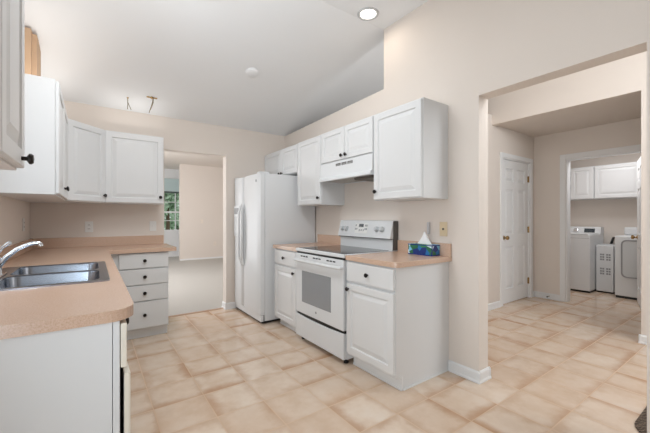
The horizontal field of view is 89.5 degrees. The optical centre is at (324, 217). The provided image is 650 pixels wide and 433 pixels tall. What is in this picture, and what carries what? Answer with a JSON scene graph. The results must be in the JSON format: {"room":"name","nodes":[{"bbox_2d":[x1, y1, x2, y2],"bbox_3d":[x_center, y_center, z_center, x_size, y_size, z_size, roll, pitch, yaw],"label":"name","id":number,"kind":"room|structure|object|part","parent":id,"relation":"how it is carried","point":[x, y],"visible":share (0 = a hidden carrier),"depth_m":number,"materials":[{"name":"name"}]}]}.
{"room":"kitchen","nodes":[
{"label":"kitchen","id":0,"kind":"room"},
{"bbox_2d":[0,195,29,247],"bbox_3d":[-0.894,-0.315,0.268,0.130,3.070,7.470,0,0,-35],"label":"wall","id":1,"kind":"structure","parent":0,"point":[12,211],"depth_m":2.58,"materials":[{"name":"paint"}]},
{"bbox_2d":[0,0,33,170],"bbox_3d":[-0.902,-0.529,0.705,0.359,0.755,0.672,0,0,-35],"label":"upper cabinet","id":2,"kind":"object","parent":1,"relation":"attached to","point":[12,12],"visible":1,"depth_m":0.91,"materials":[{"name":"white wood"}]},
{"bbox_3d":[-0.692,-0.527,0.649,0.019,0.735,0.327,0,0,-35],"label":"door","id":3,"kind":"part","parent":2,"relation":"part of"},
{"bbox_3d":[-0.923,-0.184,1.020,0.030,0.034,0.034,0,0,-35],"label":"knob","id":4,"kind":"part","parent":2,"relation":"part of","materials":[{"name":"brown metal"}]},
{"bbox_2d":[25,27,40,75],"bbox_3d":[-2.413,-1.192,2.654,0.145,0.575,0.280,0,0,-35],"label":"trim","id":5,"kind":"structure","parent":1,"relation":"attached to","point":[32,47],"depth_m":2.60,"materials":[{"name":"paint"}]},
{"bbox_2d":[0,74,69,200],"bbox_3d":[-2.135,-0.524,2.448,0.359,0.745,0.992,0,0,-35],"label":"upper cabinet","id":6,"kind":"object","parent":1,"relation":"attached to","point":[46,118],"visible":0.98,"depth_m":2.09,"materials":[{"name":"white wood"}]},
{"bbox_3d":[-1.878,-0.522,2.327,0.019,0.725,0.487,0,0,-35],"label":"door","id":7,"kind":"part","parent":6,"relation":"part of","materials":[{"name":"white wood"}]},
{"bbox_3d":[-2.163,-0.522,2.730,0.019,0.725,0.487,0,0,-35],"label":"door","id":8,"kind":"part","parent":6,"relation":"part of","materials":[{"name":"white wood"}]},
{"bbox_2d":[0,235,163,261],"bbox_3d":[-1.550,0.255,2.348,1.198,0.102,3.052,0,0,-35],"label":"backsplash","id":9,"kind":"structure","parent":1,"relation":"attached to","point":[147,239],"depth_m":3.48,"materials":[{"name":"laminate"}]},
{"bbox_2d":[30,100,283,302],"bbox_3d":[-1.025,-0.255,4.670,5.000,2.950,0.130,0,0,-35],"label":"wall","id":10,"kind":"structure","parent":0,"point":[243,152],"depth_m":3.90,"materials":[{"name":"paint"}]},
{"bbox_2d":[21,119,106,203],"bbox_3d":[-2.487,-0.524,3.177,0.625,0.745,0.616,0,0,-35],"label":"upper cabinet","id":11,"kind":"object","parent":10,"relation":"attached to","point":[86,143],"visible":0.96,"depth_m":3.12,"materials":[{"name":"white wood"}]},
{"bbox_3d":[-2.272,-0.524,3.134,0.019,0.729,0.409,0,0,10],"label":"door","id":12,"kind":"part","parent":11,"relation":"part of","materials":[{"name":"white wood"}]},
{"bbox_2d":[85,221,92,231],"bbox_3d":[-2.532,0.095,3.519,0.072,0.116,0.008,0,0,-35],"label":"wall outlet","id":13,"kind":"object","parent":10,"relation":"attached to","point":[88,224],"visible":1,"depth_m":3.52,"materials":[{"name":"white plastic"}]},
{"bbox_2d":[104,130,163,204],"bbox_3d":[-2.099,-0.524,3.607,0.545,0.745,0.363,0,0,-35],"label":"upper cabinet","id":14,"kind":"object","parent":10,"relation":"attached to","point":[134,163],"visible":0.98,"depth_m":3.48,"materials":[{"name":"white wood"}]},
{"bbox_2d":[150,221,155,230],"bbox_3d":[-2.029,0.095,3.870,0.072,0.116,0.016,0,0,-35],"label":"light switch","id":15,"kind":"object","parent":10,"relation":"attached to","point":[152,223],"visible":1,"depth_m":3.87,"materials":[{"name":"white plastic"}]},
{"bbox_2d":[222,301,236,309],"bbox_3d":[-1.300,1.177,4.464,0.167,0.085,0.149,0,0,-35],"label":"baseboard","id":16,"kind":"structure","parent":10,"relation":"attached to","point":[231,305],"depth_m":4.41,"materials":[{"name":"paint"}]},
{"bbox_2d":[164,168,178,253],"bbox_3d":[-4.706,-0.230,10.463,7.600,2.900,0.120,0,0,-35],"label":"wall","id":17,"kind":"structure","parent":0,"point":[170,237],"depth_m":10.32,"materials":[{"name":"paint"}]},
{"bbox_2d":[164,193,178,231],"bbox_3d":[-5.094,-0.390,10.189,1.650,1.620,0.100,0,0,-35],"label":"window","id":18,"kind":"structure","parent":17,"relation":"in","point":[171,200],"depth_m":10.38,"materials":[{"name":"paint"}]},
{"bbox_2d":[164,178,178,192],"bbox_3d":[-5.042,-1.005,10.116,1.690,0.450,0.040,0,0,-35],"label":"roller blind","id":19,"kind":"object","parent":17,"relation":"attached to","point":[170,185],"visible":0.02,"depth_m":10.27,"materials":[{"name":"fabric"}]},
{"bbox_2d":[168,254,222,260],"bbox_3d":[-4.319,1.177,9.917,7.400,0.085,1.219,0,0,-35],"label":"baseboard","id":20,"kind":"structure","parent":17,"relation":"attached to","point":[169,255],"depth_m":9.80,"materials":[{"name":"paint"}]},
{"bbox_2d":[164,151,222,169],"bbox_3d":[-2.757,-1.600,7.708,7.600,0.120,6.830,0,0,-35],"label":"ceiling","id":21,"kind":"structure","parent":0,"point":[172,160],"depth_m":8.79,"materials":[{"name":"paint"}]},
{"bbox_2d":[179,164,222,259],"bbox_3d":[-2.535,-0.230,10.529,3.980,2.900,0.120,0,0,-35],"label":"wall","id":22,"kind":"structure","parent":0,"point":[200,187],"depth_m":9.64,"materials":[{"name":"paint"}]},
{"bbox_2d":[25,0,428,135],"bbox_3d":[1.143,-1.565,1.709,5.120,0.770,7.470,0,0,-35],"label":"ceiling","id":23,"kind":"structure","parent":0,"point":[314,60],"depth_m":3.15,"materials":[{"name":"paint"}]},
{"bbox_2d":[147,96,156,112],"bbox_3d":[-1.880,-1.225,3.576,0.071,0.196,0.103,0,0,39],"label":"bracket","id":24,"kind":"object","parent":23,"relation":"attached to","point":[152,98],"visible":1,"depth_m":3.57,"materials":[{"name":"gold metal"}]},
{"bbox_2d":[245,68,258,77],"bbox_3d":[-0.772,-1.538,3.482,0.147,0.056,0.143,0,0,-29],"label":"smoke detector","id":25,"kind":"object","parent":23,"relation":"attached to","point":[250,72],"visible":1,"depth_m":3.46,"materials":[{"name":"plastic"}]},
{"bbox_2d":[357,7,378,20],"bbox_3d":[0.391,-1.845,2.971,0.196,0.010,0.196,0,0,-35],"label":"recessed light","id":26,"kind":"object","parent":23,"relation":"in","point":[367,13],"visible":1,"depth_m":2.96,"materials":[{"name":"glass"}]},
{"bbox_2d":[127,256,646,432],"bbox_3d":[-0.058,1.248,5.104,9.000,0.065,14.400,0,0,-35],"label":"floor","id":27,"kind":"structure","parent":0,"point":[578,365],"depth_m":2.48,"materials":[{"name":"tile"}]},
{"bbox_2d":[0,318,130,432],"bbox_3d":[-1.608,0.784,1.946,0.630,0.872,2.430,0,0,-35],"label":"base cabinet","id":28,"kind":"object","parent":27,"relation":"on","point":[75,380],"visible":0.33,"depth_m":1.03,"materials":[{"name":"paint"}]},
{"bbox_2d":[0,235,176,339],"bbox_3d":[-1.537,0.274,2.357,1.228,0.140,3.052,0,0,-35],"label":"countertop","id":29,"kind":"structure","parent":28,"relation":"on","point":[31,311],"depth_m":1.33,"materials":[{"name":"laminate"}]},
{"bbox_2d":[0,241,42,277],"bbox_3d":[-1.609,0.208,1.710,0.214,0.183,0.240,0,0,-35],"label":"faucet","id":30,"kind":"object","parent":29,"relation":"on","point":[8,255],"visible":1,"depth_m":1.69,"materials":[{"name":"silver metal"}]},
{"bbox_3d":[-1.634,0.161,1.660,0.096,0.089,0.020,0,0,6],"label":"lever","id":31,"kind":"part","parent":30,"relation":"part of","materials":[{"name":"silver metal"}]},
{"bbox_3d":[-1.597,0.188,1.719,0.185,0.128,0.026,0,0,-35],"label":"spout","id":32,"kind":"part","parent":30,"relation":"part of","materials":[{"name":"silver metal"}]},
{"bbox_2d":[0,261,109,290],"bbox_3d":[-1.496,0.386,1.789,0.513,0.172,0.840,0,0,-35],"label":"sink","id":33,"kind":"object","parent":29,"relation":"in","point":[22,277],"visible":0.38,"depth_m":1.82,"materials":[{"name":"metal"}]},
{"bbox_3d":[-1.363,0.386,1.639,0.390,0.170,0.378,0,0,-35],"label":"bowl","id":34,"kind":"part","parent":33,"relation":"part of","materials":[{"name":"metal"}]},
{"bbox_3d":[-1.594,0.386,1.966,0.390,0.170,0.378,0,0,-35],"label":"bowl","id":35,"kind":"part","parent":33,"relation":"part of","materials":[{"name":"metal"}]},
{"bbox_3d":[-1.402,0.734,2.093,0.020,0.772,2.427,0,0,-35],"label":"frame","id":36,"kind":"part","parent":28,"relation":"part of","materials":[{"name":"white wood"}]},
{"bbox_3d":[-0.856,0.433,1.359,0.018,0.150,0.596,0,0,-35],"label":"drawer","id":37,"kind":"part","parent":28,"relation":"part of","materials":[{"name":"white wood"}]},
{"bbox_3d":[-0.852,0.812,1.362,0.019,0.565,0.596,0,0,-36],"label":"door","id":38,"kind":"part","parent":28,"relation":"part of","materials":[{"name":"white wood"}]},
{"bbox_2d":[111,251,167,339],"bbox_3d":[-2.027,0.784,3.494,0.566,0.872,0.627,0,0,-35],"label":"base cabinet","id":39,"kind":"object","parent":27,"relation":"on","point":[144,275],"visible":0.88,"depth_m":3.31,"materials":[{"name":"paint"}]},
{"bbox_3d":[-1.819,0.591,3.306,0.437,0.154,0.019,0,0,-35],"label":"drawer","id":40,"kind":"part","parent":39,"relation":"part of","materials":[{"name":"white wood"}]},
{"bbox_3d":[-1.819,0.429,3.306,0.437,0.150,0.019,0,0,-35],"label":"drawer","id":41,"kind":"part","parent":39,"relation":"part of","materials":[{"name":"white wood"}]},
{"bbox_3d":[-1.819,0.755,3.306,0.437,0.154,0.019,0,0,-35],"label":"drawer","id":42,"kind":"part","parent":39,"relation":"part of","materials":[{"name":"white wood"}]},
{"bbox_3d":[-1.819,0.974,3.306,0.437,0.263,0.019,0,0,-35],"label":"drawer","id":43,"kind":"part","parent":39,"relation":"part of","materials":[{"name":"white wood"}]},
{"bbox_2d":[168,307,222,316],"bbox_3d":[-1.665,1.216,4.224,0.760,0.012,0.030,0,0,-35],"label":"threshold","id":44,"kind":"object","parent":27,"relation":"on","point":[222,307],"visible":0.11,"depth_m":4.21,"materials":[{"name":"laminate"}]},
{"bbox_2d":[234,171,314,322],"bbox_3d":[-0.698,0.337,4.286,0.809,1.743,0.845,0,0,-35],"label":"refrigerator","id":45,"kind":"object","parent":27,"relation":"on","point":[267,211],"visible":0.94,"depth_m":3.90,"materials":[{"name":"metal"}]},
{"bbox_3d":[-1.116,0.298,4.310,0.066,1.634,0.319,0,0,-35],"label":"freezer door","id":46,"kind":"part","parent":45,"relation":"part of","materials":[{"name":"metal"}]},
{"bbox_3d":[-1.085,0.210,4.190,0.066,0.780,0.060,0,0,-35],"label":"handle","id":47,"kind":"part","parent":45,"relation":"part of","materials":[{"name":"plastic"}]},
{"bbox_3d":[-1.027,0.210,4.108,0.066,0.780,0.060,0,0,-35],"label":"handle","id":48,"kind":"part","parent":45,"relation":"part of","materials":[{"name":"plastic"}]},
{"bbox_3d":[-0.871,0.298,3.964,0.066,1.634,0.514,0,0,-35],"label":"fridge door","id":49,"kind":"part","parent":45,"relation":"part of","materials":[{"name":"metal"}]},
{"bbox_2d":[275,248,296,331],"bbox_3d":[-0.195,0.784,3.732,0.662,0.872,0.498,0,0,-35],"label":"base cabinet","id":50,"kind":"object","parent":27,"relation":"on","point":[285,266],"visible":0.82,"depth_m":3.54,"materials":[{"name":"paint"}]},
{"bbox_3d":[-0.432,0.433,3.562,0.019,0.150,0.480,0,0,-35],"label":"drawer","id":51,"kind":"part","parent":50,"relation":"part of","materials":[{"name":"white wood"}]},
{"bbox_2d":[273,234,340,251],"bbox_3d":[-0.186,0.274,3.742,0.638,0.140,0.535,0,0,-35],"label":"countertop","id":52,"kind":"structure","parent":50,"relation":"on","point":[322,240],"depth_m":3.79,"materials":[{"name":"laminate"}]},
{"bbox_2d":[293,220,397,363],"bbox_3d":[0.169,0.622,3.178,0.706,1.196,0.786,0,0,-35],"label":"range","id":53,"kind":"object","parent":27,"relation":"on","point":[321,271],"visible":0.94,"depth_m":3.03,"materials":[{"name":"metal"}]},
{"bbox_3d":[-0.095,0.413,2.994,0.062,0.033,0.772,0,0,-35],"label":"handle","id":54,"kind":"part","parent":53,"relation":"part of","materials":[{"name":"metal"}]},
{"bbox_3d":[-0.058,0.642,3.020,0.034,0.585,0.770,0,0,-35],"label":"oven door","id":55,"kind":"part","parent":53,"relation":"part of","materials":[{"name":"metal"}]},
{"bbox_3d":[-0.058,1.064,3.020,0.032,0.212,0.770,0,0,-35],"label":"drawer","id":56,"kind":"part","parent":53,"relation":"part of","materials":[{"name":"metal"}]},
{"bbox_2d":[296,245,390,257],"bbox_3d":[0.157,0.315,3.172,0.562,0.032,0.782,0,0,-35],"label":"cooktop","id":57,"kind":"object","parent":53,"relation":"in","point":[333,251],"depth_m":3.10,"materials":[{"name":"white glass"}]},
{"bbox_3d":[0.412,0.108,3.353,0.103,0.168,0.782,0,0,-35],"label":"control panel","id":58,"kind":"part","parent":53,"relation":"part of","materials":[{"name":"metal"}]},
{"bbox_3d":[0.655,0.165,3.045,0.065,0.270,0.007,0,0,-35],"label":"trim","id":59,"kind":"part","parent":53,"relation":"part of","materials":[{"name":"metal"}]},
{"bbox_2d":[345,260,448,390],"bbox_3d":[0.571,0.784,2.650,0.662,0.872,0.533,0,0,-35],"label":"base cabinet","id":60,"kind":"object","parent":27,"relation":"on","point":[398,318],"visible":0.99,"depth_m":2.44,"materials":[{"name":"paint"}]},
{"bbox_3d":[0.332,0.433,2.483,0.019,0.150,0.513,0,0,-35],"label":"drawer","id":61,"kind":"part","parent":60,"relation":"part of","materials":[{"name":"white wood"}]},
{"bbox_3d":[0.332,0.812,2.483,0.019,0.565,0.513,0,0,-35],"label":"door","id":62,"kind":"part","parent":60,"relation":"part of","materials":[{"name":"white wood"}]},
{"bbox_2d":[346,240,451,267],"bbox_3d":[0.588,0.274,2.647,0.638,0.140,0.553,0,0,-35],"label":"countertop","id":63,"kind":"structure","parent":60,"relation":"on","point":[400,258],"depth_m":2.55,"materials":[{"name":"laminate"}]},
{"bbox_2d":[408,232,439,255],"bbox_3d":[0.824,0.210,2.740,0.107,0.191,0.243,0,0,-35],"label":"tissue box","id":64,"kind":"object","parent":63,"relation":"on","point":[424,247],"visible":1,"depth_m":2.69,"materials":[{"name":"cardboard"}]},
{"bbox_3d":[0.774,1.213,2.471,0.537,0.014,0.008,0,0,-35],"label":"shoe moulding","id":65,"kind":"part","parent":60,"relation":"part of","materials":[{"name":"paint"}]},
{"bbox_2d":[570,226,603,292],"bbox_3d":[4.358,0.688,5.784,0.684,1.065,0.700,0,0,-35],"label":"washing machine","id":66,"kind":"object","parent":27,"relation":"on","point":[583,240],"visible":0.6,"depth_m":5.42,"materials":[{"name":"metal"}]},
{"bbox_3d":[4.285,0.266,5.731,0.504,0.016,0.660,0,0,-35],"label":"lid","id":67,"kind":"part","parent":66,"relation":"part of","materials":[{"name":"metal"}]},
{"bbox_2d":[596,244,614,293],"bbox_3d":[4.714,0.827,5.456,0.402,0.787,0.225,0,0,-35],"label":"laundry hamper","id":68,"kind":"object","parent":27,"relation":"on","point":[605,253],"visible":0.88,"depth_m":5.33,"materials":[{"name":"plastic"}]},
{"bbox_2d":[615,227,636,299],"bbox_3d":[4.936,0.685,4.967,0.724,1.070,0.690,0,0,-35],"label":"dryer","id":69,"kind":"object","parent":27,"relation":"on","point":[625,247],"visible":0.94,"depth_m":4.94,"materials":[{"name":"metal"}]},
{"bbox_3d":[4.650,0.615,4.765,0.024,0.570,0.530,0,0,-35],"label":"door trim","id":70,"kind":"part","parent":69,"relation":"part of","materials":[{"name":"white metal"}]},
{"bbox_3d":[4.652,0.615,4.766,0.020,0.550,0.510,0,0,-35],"label":"door","id":71,"kind":"part","parent":69,"relation":"part of","materials":[{"name":"plastic"}]},
{"bbox_2d":[635,406,646,432],"bbox_3d":[2.788,1.214,1.407,1.222,0.012,1.978,0,0,-35],"label":"woven rug","id":72,"kind":"object","parent":27,"relation":"on","point":[641,422],"visible":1,"depth_m":1.94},
{"bbox_2d":[284,0,649,432],"bbox_3d":[1.568,-0.315,1.930,0.130,3.070,7.340,0,0,-35],"label":"wall","id":73,"kind":"structure","parent":0,"point":[461,55],"depth_m":2.48,"materials":[{"name":"paint"}]},
{"bbox_2d":[265,144,297,175],"bbox_3d":[-0.480,-0.723,4.402,0.359,0.354,0.922,0,0,-35],"label":"upper cabinet","id":74,"kind":"object","parent":73,"relation":"attached to","point":[284,161],"visible":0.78,"depth_m":4.22,"materials":[{"name":"white wood"}]},
{"bbox_3d":[-0.711,-0.721,4.486,0.019,0.334,0.506,0,0,-35],"label":"door","id":75,"kind":"part","parent":74,"relation":"part of","materials":[{"name":"white wood"}]},
{"bbox_3d":[-0.447,-0.721,4.112,0.019,0.334,0.398,0,0,-35],"label":"door","id":76,"kind":"part","parent":74,"relation":"part of","materials":[{"name":"white wood"}]},
{"bbox_2d":[298,134,343,205],"bbox_3d":[-0.069,-0.525,3.820,0.359,0.760,0.498,0,0,-35],"label":"upper cabinet","id":77,"kind":"object","parent":73,"relation":"attached to","point":[311,192],"visible":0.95,"depth_m":3.68,"materials":[{"name":"white wood"}]},
{"bbox_3d":[-0.184,-0.523,3.740,0.019,0.740,0.486,0,0,-35],"label":"door","id":78,"kind":"part","parent":77,"relation":"part of","materials":[{"name":"white wood"}]},
{"bbox_2d":[317,234,340,244],"bbox_3d":[0.066,0.256,3.921,0.018,0.104,0.535,0,0,-35],"label":"backsplash","id":79,"kind":"structure","parent":73,"relation":"attached to","point":[331,239],"depth_m":3.92,"materials":[{"name":"laminate"}]},
{"bbox_2d":[321,115,373,164],"bbox_3d":[0.308,-0.740,3.286,0.359,0.335,0.806,0,0,-35],"label":"upper cabinet","id":80,"kind":"object","parent":73,"relation":"attached to","point":[355,139],"visible":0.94,"depth_m":3.15,"materials":[{"name":"white wood"}]},
{"bbox_3d":[0.079,-0.738,3.369,0.019,0.315,0.394,0,0,-35],"label":"door","id":81,"kind":"part","parent":80,"relation":"part of","materials":[{"name":"white wood"}]},
{"bbox_2d":[318,153,373,183],"bbox_3d":[0.306,-0.464,3.285,0.362,0.208,0.800,0,0,-35],"label":"range hood","id":82,"kind":"object","parent":80,"relation":"attached to","point":[360,168],"visible":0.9,"depth_m":3.15,"materials":[{"name":"metal"}]},
{"bbox_3d":[0.310,-0.738,3.042,0.019,0.315,0.394,0,0,-35],"label":"door","id":83,"kind":"part","parent":80,"relation":"part of","materials":[{"name":"white wood"}]},
{"bbox_2d":[373,97,447,201],"bbox_3d":[0.692,-0.529,2.744,0.359,0.755,0.520,0,0,-35],"label":"upper cabinet","id":84,"kind":"object","parent":73,"relation":"attached to","point":[411,138],"visible":1,"depth_m":2.58,"materials":[{"name":"white wood"}]},
{"bbox_3d":[0.578,-0.527,2.663,0.019,0.735,0.508,0,0,-35],"label":"door","id":85,"kind":"part","parent":84,"relation":"part of","materials":[{"name":"white wood"}]},
{"bbox_2d":[398,240,451,256],"bbox_3d":[0.840,0.256,2.826,0.018,0.104,0.551,0,0,-35],"label":"backsplash","id":86,"kind":"structure","parent":73,"relation":"attached to","point":[445,248],"depth_m":2.67,"materials":[{"name":"laminate"}]},
{"bbox_2d":[427,222,429,233],"bbox_3d":[0.876,0.085,2.778,0.020,0.100,0.024,0,0,-35],"label":"wall hook","id":87,"kind":"object","parent":73,"relation":"attached to","point":[428,223],"visible":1,"depth_m":2.77,"materials":[{"name":"plastic"}]},
{"bbox_2d":[439,222,446,235],"bbox_3d":[0.962,0.090,2.667,0.009,0.116,0.072,0,0,-35],"label":"wall jack","id":88,"kind":"object","parent":73,"relation":"attached to","point":[442,225],"visible":1,"depth_m":2.67,"materials":[{"name":"beige plastic"}]},
{"bbox_2d":[448,360,491,383],"bbox_3d":[0.916,1.177,2.853,0.168,0.085,0.989,0,0,-35],"label":"baseboard","id":89,"kind":"structure","parent":73,"relation":"attached to","point":[479,377],"depth_m":2.48,"materials":[{"name":"paint"}]},
{"bbox_2d":[488,114,533,303],"bbox_3d":[1.935,-0.080,4.260,3.160,2.600,0.130,0,0,-35],"label":"wall","id":90,"kind":"structure","parent":0,"point":[500,139],"depth_m":4.46,"materials":[{"name":"paint"}]},
{"bbox_2d":[488,291,534,310],"bbox_3d":[1.979,1.177,4.199,3.160,0.085,0.019,0,0,-35],"label":"baseboard","id":91,"kind":"structure","parent":90,"relation":"attached to","point":[497,304],"depth_m":4.42,"materials":[{"name":"paint"}]},
{"bbox_2d":[500,152,532,306],"bbox_3d":[2.782,0.157,4.821,0.980,2.127,0.172,0,0,-35],"label":"door","id":92,"kind":"structure","parent":90,"relation":"in","point":[516,177],"depth_m":4.83,"materials":[{"name":"paint"}]},
{"bbox_2d":[488,51,646,335],"bbox_3d":[2.789,-0.315,3.712,0.120,3.070,5.840,0,0,-35],"label":"wall","id":93,"kind":"structure","parent":0,"point":[624,77],"depth_m":3.49,"materials":[{"name":"paint"}]},
{"bbox_2d":[638,334,646,344],"bbox_3d":[3.795,1.177,2.286,0.155,0.085,2.349,0,0,-35],"label":"baseboard","id":94,"kind":"structure","parent":93,"relation":"attached to","point":[642,338],"depth_m":3.17,"materials":[{"name":"paint"}]},
{"bbox_2d":[500,94,640,136],"bbox_3d":[3.576,-1.300,3.690,1.140,0.080,2.695,0,0,-35],"label":"ceiling","id":95,"kind":"structure","parent":0,"point":[626,108],"depth_m":4.15,"materials":[{"name":"paint"}]},
{"bbox_2d":[534,118,640,294],"bbox_3d":[4.053,-0.080,4.107,0.120,2.600,2.825,0,0,-35],"label":"wall","id":96,"kind":"structure","parent":0,"point":[548,149],"depth_m":4.91,"materials":[{"name":"paint"}]},
{"bbox_2d":[535,291,559,300],"bbox_3d":[3.356,1.177,4.971,0.019,0.085,0.350,0,0,-35],"label":"baseboard","id":97,"kind":"structure","parent":96,"relation":"attached to","point":[537,293],"depth_m":4.96,"materials":[{"name":"paint"}]},
{"bbox_2d":[560,144,640,301],"bbox_3d":[3.800,0.147,4.449,0.137,2.145,1.015,0,0,-35],"label":"door frame","id":98,"kind":"structure","parent":96,"relation":"attached to","point":[565,159],"depth_m":4.77,"materials":[{"name":"paint"}]},
{"bbox_2d":[631,157,640,307],"bbox_3d":[4.289,0.193,4.497,0.107,2.030,0.760,0,0,40],"label":"door","id":99,"kind":"structure","parent":96,"relation":"in","point":[638,236],"depth_m":4.61,"materials":[{"name":"paint"}]},
{"bbox_2d":[570,153,640,243],"bbox_3d":[5.322,-0.060,5.204,0.100,2.560,3.150,0,0,-35],"label":"wall","id":100,"kind":"structure","parent":0,"point":[614,215],"depth_m":5.71,"materials":[{"name":"paint"}]},
{"bbox_2d":[570,166,599,200],"bbox_3d":[4.521,-0.605,5.954,0.338,0.560,0.670,0,0,-35],"label":"upper cabinet","id":101,"kind":"object","parent":100,"relation":"attached to","point":[582,180],"visible":0.5,"depth_m":5.71,"materials":[{"name":"white wood"}]},
{"bbox_3d":[4.295,-0.603,5.997,0.019,0.540,0.326,0,0,-35],"label":"door","id":102,"kind":"part","parent":101,"relation":"part of","materials":[{"name":"white wood"}]},
{"bbox_2d":[595,162,636,199],"bbox_3d":[4.877,-0.605,5.424,0.368,0.560,0.600,0,0,-35],"label":"upper cabinet","id":103,"kind":"object","parent":100,"relation":"attached to","point":[612,181],"visible":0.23,"depth_m":5.34,"materials":[{"name":"white wood"}]}
]}

